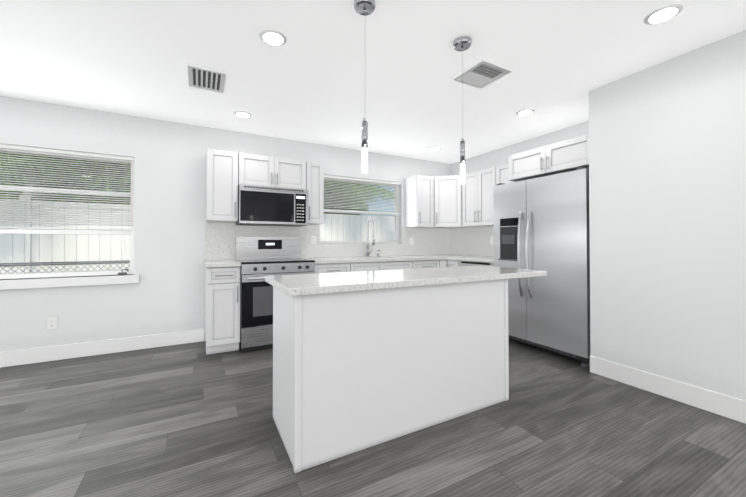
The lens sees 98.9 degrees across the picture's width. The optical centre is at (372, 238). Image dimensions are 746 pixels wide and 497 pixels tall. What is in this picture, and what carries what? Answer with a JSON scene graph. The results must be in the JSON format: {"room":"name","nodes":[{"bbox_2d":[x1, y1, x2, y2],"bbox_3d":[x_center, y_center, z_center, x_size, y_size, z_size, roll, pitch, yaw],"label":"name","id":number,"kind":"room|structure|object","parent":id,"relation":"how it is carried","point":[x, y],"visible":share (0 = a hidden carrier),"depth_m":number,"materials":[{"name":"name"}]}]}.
{"room":"kitchen","nodes":[
{"label":"kitchen","id":0,"kind":"room"},
{"bbox_2d":[0,96,449,351],"bbox_3d":[-1.967,-0.059,3.725,7.720,2.440,0.200,0,-1,-28],"label":"wall","id":1,"kind":"structure","parent":0,"point":[166,293],"depth_m":3.40,"materials":[{"name":"paint"}]},
{"bbox_2d":[47,317,56,329],"bbox_3d":[-3.036,0.798,3.021,0.070,0.115,0.007,0,-1,-28],"label":"outlet","id":2,"kind":"object","parent":1,"relation":"attached to","point":[51,322],"visible":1,"depth_m":3.02,"materials":[{"name":"white plastic"}]},
{"bbox_2d":[0,148,138,289],"bbox_3d":[-3.340,-0.201,2.933,1.970,1.315,0.165,0,-1,-28],"label":"window","id":3,"kind":"structure","parent":1,"relation":"in","point":[92,277],"depth_m":3.13,"materials":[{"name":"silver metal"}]},
{"bbox_2d":[0,144,134,250],"bbox_3d":[-3.329,-0.350,2.915,1.858,1.013,0.050,0,-1,-28],"label":"window blind","id":4,"kind":"object","parent":3,"relation":"attached to","point":[53,151],"visible":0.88,"depth_m":3.10,"materials":[{"name":"white plastic"}]},
{"bbox_2d":[0,329,204,367],"bbox_3d":[-3.509,1.080,2.756,3.638,0.140,0.020,0,-1,-28],"label":"baseboard","id":5,"kind":"structure","parent":1,"relation":"attached to","point":[83,349],"depth_m":3.16,"materials":[{"name":"white wood"}]},
{"bbox_2d":[206,149,237,222],"bbox_3d":[-1.685,-0.571,3.563,0.308,0.760,0.360,0,-1,-28],"label":"upper cabinet","id":6,"kind":"object","parent":1,"relation":"attached to","point":[221,186],"visible":1,"depth_m":3.44,"materials":[{"name":"white wood"}]},
{"bbox_2d":[238,153,305,189],"bbox_3d":[-1.212,-0.769,3.820,0.760,0.358,0.360,0,-1,-28],"label":"upper cabinet","id":7,"kind":"object","parent":1,"relation":"attached to","point":[261,170],"visible":0.77,"depth_m":3.67,"materials":[{"name":"white wood"}]},
{"bbox_2d":[236,184,307,226],"bbox_3d":[-1.199,-0.372,3.792,0.760,0.423,0.414,0,-1,-28],"label":"microwave","id":8,"kind":"object","parent":7,"relation":"attached to","point":[266,206],"visible":1,"depth_m":3.60,"materials":[{"name":"grey metal"}]},
{"bbox_2d":[306,161,323,224],"bbox_3d":[-0.776,-0.565,4.052,0.223,0.760,0.360,0,-1,-28],"label":"upper cabinet","id":9,"kind":"object","parent":1,"relation":"attached to","point":[315,179],"visible":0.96,"depth_m":3.93,"materials":[{"name":"white wood"}]},
{"bbox_2d":[206,222,453,259],"bbox_3d":[-0.300,0.045,4.501,3.643,0.449,0.012,0,-1,-28],"label":"backsplash","id":10,"kind":"structure","parent":1,"relation":"attached to","point":[221,241],"depth_m":4.26,"materials":[{"name":"stone"}]},
{"bbox_2d":[311,236,315,243],"bbox_3d":[-0.784,0.017,4.229,0.070,0.115,0.007,0,-1,-28],"label":"outlet","id":11,"kind":"object","parent":10,"relation":"attached to","point":[313,239],"visible":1,"depth_m":4.22,"materials":[{"name":"white plastic"}]},
{"bbox_2d":[410,237,413,244],"bbox_3d":[0.602,0.035,4.975,0.070,0.115,0.007,0,-1,-28],"label":"outlet","id":12,"kind":"object","parent":10,"relation":"attached to","point":[411,240],"visible":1,"depth_m":4.98,"materials":[{"name":"white plastic"}]},
{"bbox_2d":[319,178,400,243],"bbox_3d":[-0.174,-0.393,4.659,1.320,0.950,0.133,0,-1,-28],"label":"window","id":13,"kind":"structure","parent":1,"relation":"in","point":[396,229],"depth_m":4.71,"materials":[{"name":"silver metal"}]},
{"bbox_2d":[324,175,400,228],"bbox_3d":[-0.155,-0.493,4.626,1.308,0.748,0.050,0,-1,-28],"label":"blinds","id":14,"kind":"object","parent":13,"relation":"attached to","point":[362,182],"visible":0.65,"depth_m":4.62,"materials":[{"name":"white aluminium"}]},
{"bbox_2d":[405,175,433,227],"bbox_3d":[0.713,-0.556,4.854,0.305,0.760,0.360,0,-1,-28],"label":"upper cabinet","id":15,"kind":"object","parent":1,"relation":"attached to","point":[419,201],"visible":1,"depth_m":4.75,"materials":[{"name":"white wood"}]},
{"bbox_2d":[425,175,469,228],"bbox_3d":[1.177,-0.555,4.962,0.612,0.760,0.610,0,-1,-28],"label":"upper cabinet","id":16,"kind":"object","parent":1,"relation":"attached to","point":[447,202],"visible":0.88,"depth_m":4.75,"materials":[{"name":"white wood"}]},
{"bbox_2d":[0,338,745,496],"bbox_3d":[-0.154,1.151,0.343,7.720,0.060,7.850,0,-1,-28],"label":"floor","id":17,"kind":"structure","parent":0,"point":[188,420],"depth_m":1.80,"materials":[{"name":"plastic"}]},
{"bbox_2d":[205,266,240,354],"bbox_3d":[-1.615,0.720,3.418,0.308,0.874,0.654,0,-1,-28],"label":"base cabinet","id":18,"kind":"object","parent":17,"relation":"on","point":[222,318],"visible":0.96,"depth_m":3.17,"materials":[{"name":"white wood"}]},
{"bbox_2d":[204,260,240,267],"bbox_3d":[-1.624,0.262,3.425,0.323,0.039,0.643,0,-1,-28],"label":"countertop","id":19,"kind":"structure","parent":18,"relation":"on","point":[236,263],"depth_m":3.19,"materials":[{"name":"stone"}]},
{"bbox_2d":[236,237,314,350],"bbox_3d":[-1.120,0.567,3.633,0.760,1.185,0.693,0,-1,-28],"label":"range","id":20,"kind":"object","parent":17,"relation":"on","point":[259,258],"visible":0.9,"depth_m":3.33,"materials":[{"name":"silver metal"}]},
{"bbox_2d":[314,263,349,273],"bbox_3d":[-0.606,0.727,3.961,0.451,0.874,0.654,0,-1,-28],"label":"base cabinet","id":21,"kind":"object","parent":17,"relation":"on","point":[332,267],"visible":0.19,"depth_m":3.71,"materials":[{"name":"white wood"}]},
{"bbox_2d":[350,261,411,271],"bbox_3d":[-0.010,0.730,4.282,0.897,0.874,0.654,0,-1,-28],"label":"base cabinet","id":22,"kind":"object","parent":17,"relation":"on","point":[374,266],"visible":0.21,"depth_m":4.01,"materials":[{"name":"white wood"}]},
{"bbox_2d":[303,254,470,263],"bbox_3d":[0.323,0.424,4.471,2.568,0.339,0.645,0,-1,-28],"label":"countertop","id":23,"kind":"structure","parent":22,"relation":"on","point":[324,260],"depth_m":4.11,"materials":[{"name":"stone"}]},
{"bbox_2d":[366,218,374,256],"bbox_3d":[-0.014,-0.015,4.485,0.110,0.537,0.223,0,-1,-28],"label":"faucet","id":24,"kind":"object","parent":23,"relation":"on","point":[367,250],"visible":1,"depth_m":4.53,"materials":[{"name":"silver metal"}]},
{"bbox_2d":[273,278,512,472],"bbox_3d":[0.146,0.712,2.180,1.523,0.862,0.619,0,-1,-28],"label":"kitchen island","id":25,"kind":"object","parent":17,"relation":"on","point":[362,360],"depth_m":1.80,"materials":[{"name":"white wood"}]},
{"bbox_2d":[265,266,546,297],"bbox_3d":[0.312,0.262,2.257,1.956,0.037,0.650,0,-1,-28],"label":"island countertop","id":26,"kind":"structure","parent":25,"relation":"on","point":[295,285],"depth_m":1.98,"materials":[{"name":"white stone"}]},
{"bbox_2d":[412,260,438,268],"bbox_3d":[0.589,0.734,4.604,0.457,0.874,0.654,0,-1,-28],"label":"base cabinet","id":27,"kind":"object","parent":17,"relation":"on","point":[419,264],"visible":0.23,"depth_m":4.35,"materials":[{"name":"white wood"}]},
{"bbox_2d":[439,260,446,267],"bbox_3d":[1.115,0.738,4.908,0.752,0.874,0.619,0,-1,-28],"label":"base cabinet","id":28,"kind":"object","parent":17,"relation":"on","point":[442,263],"visible":0.12,"depth_m":4.49,"materials":[{"name":"white wood"}]},
{"bbox_2d":[447,260,459,266],"bbox_3d":[1.359,0.734,4.564,0.654,0.874,0.214,0,-1,-28],"label":"base cabinet","id":29,"kind":"object","parent":17,"relation":"on","point":[452,263],"visible":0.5,"depth_m":4.43,"materials":[{"name":"white wood"}]},
{"bbox_2d":[446,256,493,262],"bbox_3d":[1.521,0.272,4.264,0.657,0.039,0.840,0,-1,-28],"label":"countertop","id":30,"kind":"structure","parent":29,"relation":"on","point":[490,259],"depth_m":4.26,"materials":[{"name":"stone"}]},
{"bbox_2d":[458,261,493,266],"bbox_3d":[1.562,0.730,4.202,0.636,0.872,0.606,0,-1,-28],"label":"dishwasher","id":31,"kind":"object","parent":17,"relation":"on","point":[466,263],"visible":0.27,"depth_m":4.10,"materials":[{"name":"grey metal"}]},
{"bbox_2d":[493,167,590,367],"bbox_3d":[1.916,0.259,3.416,0.760,1.797,1.020,0,-1,-28],"label":"fridge","id":32,"kind":"object","parent":17,"relation":"on","point":[541,223],"visible":0.79,"depth_m":3.13,"materials":[{"name":"grey metal"}]},
{"bbox_2d":[0,0,745,163],"bbox_3d":[-0.154,-1.348,0.372,7.720,0.060,7.850,0,-1,-28],"label":"ceiling","id":33,"kind":"structure","parent":0,"point":[313,77],"depth_m":2.31,"materials":[{"name":"paint"}]},
{"bbox_2d":[187,64,225,92],"bbox_3d":[-1.346,-1.286,2.586,0.260,0.012,0.360,0,-1,-28],"label":"ceiling vent","id":34,"kind":"object","parent":33,"relation":"in","point":[206,79],"visible":0.96,"depth_m":2.57,"materials":[{"name":"white metal"}]},
{"bbox_2d":[234,111,251,117],"bbox_3d":[-1.343,-1.280,3.297,0.170,0.008,0.170,0,-1,-28],"label":"recessed light","id":35,"kind":"object","parent":33,"relation":"in","point":[242,114],"visible":1,"depth_m":3.28,"materials":[{"name":"white"}]},
{"bbox_2d":[259,29,286,45],"bbox_3d":[-0.646,-1.294,2.066,0.170,0.008,0.170,0,-1,-28],"label":"recessed light","id":36,"kind":"object","parent":33,"relation":"in","point":[272,37],"visible":1,"depth_m":2.05,"materials":[{"name":"white"}]},
{"bbox_2d":[354,0,375,173],"bbox_3d":[-0.046,-0.830,1.759,0.122,0.942,0.122,0,-1,-28],"label":"pendant light","id":37,"kind":"object","parent":33,"relation":"hanging from","point":[364,7],"visible":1,"depth_m":1.74,"materials":[{"name":"white glass"}]},
{"bbox_2d":[453,36,471,184],"bbox_3d":[0.588,-0.826,2.100,0.122,0.942,0.122,0,-1,-28],"label":"pendant light","id":38,"kind":"object","parent":33,"relation":"hanging from","point":[462,43],"visible":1,"depth_m":2.08,"materials":[{"name":"white glass"}]},
{"bbox_2d":[453,59,511,88],"bbox_3d":[0.853,-1.285,2.509,0.310,0.022,0.310,0,-1,-28],"label":"ceiling vent","id":39,"kind":"object","parent":33,"relation":"in","point":[482,73],"visible":1,"depth_m":2.50,"materials":[{"name":"white metal"}]},
{"bbox_2d":[516,109,533,115],"bbox_3d":[1.547,-1.280,3.246,0.170,0.008,0.170,0,-1,-28],"label":"recessed light","id":40,"kind":"object","parent":33,"relation":"in","point":[525,112],"visible":1,"depth_m":3.23,"materials":[{"name":"white"}]},
{"bbox_2d":[644,4,682,24],"bbox_3d":[1.683,-1.297,1.854,0.170,0.008,0.170,0,-1,-28],"label":"recessed light","id":41,"kind":"object","parent":33,"relation":"in","point":[662,14],"visible":1,"depth_m":1.84,"materials":[{"name":"white"}]},
{"bbox_2d":[450,120,588,256],"bbox_3d":[1.998,-0.053,4.293,0.200,2.440,2.560,0,-1,-28],"label":"wall","id":42,"kind":"structure","parent":0,"point":[494,158],"depth_m":4.28,"materials":[{"name":"paint"}]},
{"bbox_2d":[450,226,493,256],"bbox_3d":[1.657,0.040,4.697,0.010,0.433,1.470,0,-1,-28],"label":"backsplash","id":43,"kind":"structure","parent":42,"relation":"attached to","point":[474,241],"depth_m":4.92,"materials":[{"name":"stone"}]},
{"bbox_2d":[490,237,493,244],"bbox_3d":[1.711,0.031,4.580,0.007,0.115,0.070,0,-1,-28],"label":"outlet","id":44,"kind":"object","parent":43,"relation":"attached to","point":[491,240],"visible":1,"depth_m":4.58,"materials":[{"name":"white plastic"}]},
{"bbox_2d":[462,166,495,226],"bbox_3d":[1.578,-0.560,4.484,0.359,0.760,0.605,0,-1,-28],"label":"upper cabinet","id":45,"kind":"object","parent":42,"relation":"attached to","point":[477,201],"visible":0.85,"depth_m":4.39,"materials":[{"name":"white wood"}]},
{"bbox_2d":[496,163,514,185],"bbox_3d":[1.787,-0.565,4.095,0.359,0.760,0.272,0,-1,-28],"label":"upper cabinet","id":46,"kind":"object","parent":42,"relation":"attached to","point":[502,173],"visible":0.23,"depth_m":4.06,"materials":[{"name":"white wood"}]},
{"bbox_2d":[508,134,588,181],"bbox_3d":[2.008,-0.803,3.377,0.654,0.280,0.898,0,-1,-28],"label":"upper cabinet","id":47,"kind":"object","parent":42,"relation":"attached to","point":[572,154],"visible":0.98,"depth_m":3.19,"materials":[{"name":"white wood"}]},
{"bbox_2d":[588,30,745,400],"bbox_3d":[3.494,-0.094,0.754,0.920,2.440,5.090,0,-1,-28],"label":"wall","id":48,"kind":"structure","parent":0,"point":[667,182],"depth_m":2.28,"materials":[{"name":"paint"}]},
{"bbox_2d":[590,356,745,423],"bbox_3d":[3.026,1.055,0.619,0.020,0.140,4.860,0,-1,-28],"label":"baseboard","id":49,"kind":"structure","parent":48,"relation":"attached to","point":[730,407],"depth_m":2.26,"materials":[{"name":"white wood"}]},
{"label":"outside","id":50,"kind":"structure","parent":0,"visible":0},
{"bbox_3d":[-10.494,1.619,19.417,50.000,0.050,35.550,0,-1,-28],"label":"ground","id":51,"kind":"structure","parent":50,"visible":0},
{"bbox_2d":[0,260,129,273],"bbox_3d":[-3.627,0.840,4.035,15.500,1.150,0.078,0,-1,-28],"label":"chainlink","id":52,"kind":"object","parent":51,"relation":"on","point":[32,264],"depth_m":3.91,"materials":[{"name":"grey metal"}]},
{"bbox_2d":[0,196,394,273],"bbox_3d":[-3.357,0.384,6.175,28.930,2.110,0.130,0,-1,-28],"label":"vinyl fence","id":53,"kind":"object","parent":51,"relation":"on","point":[80,249],"depth_m":5.34,"materials":[{"name":"white plastic"}]},
{"bbox_2d":[0,151,394,214],"bbox_3d":[-4.019,-1.325,7.184,10.198,5.601,5.703,0,-1,-28],"label":"palm trees","id":54,"kind":"object","parent":51,"relation":"on","point":[115,170],"depth_m":5.84,"materials":[{"name":"green plant"}]}
]}

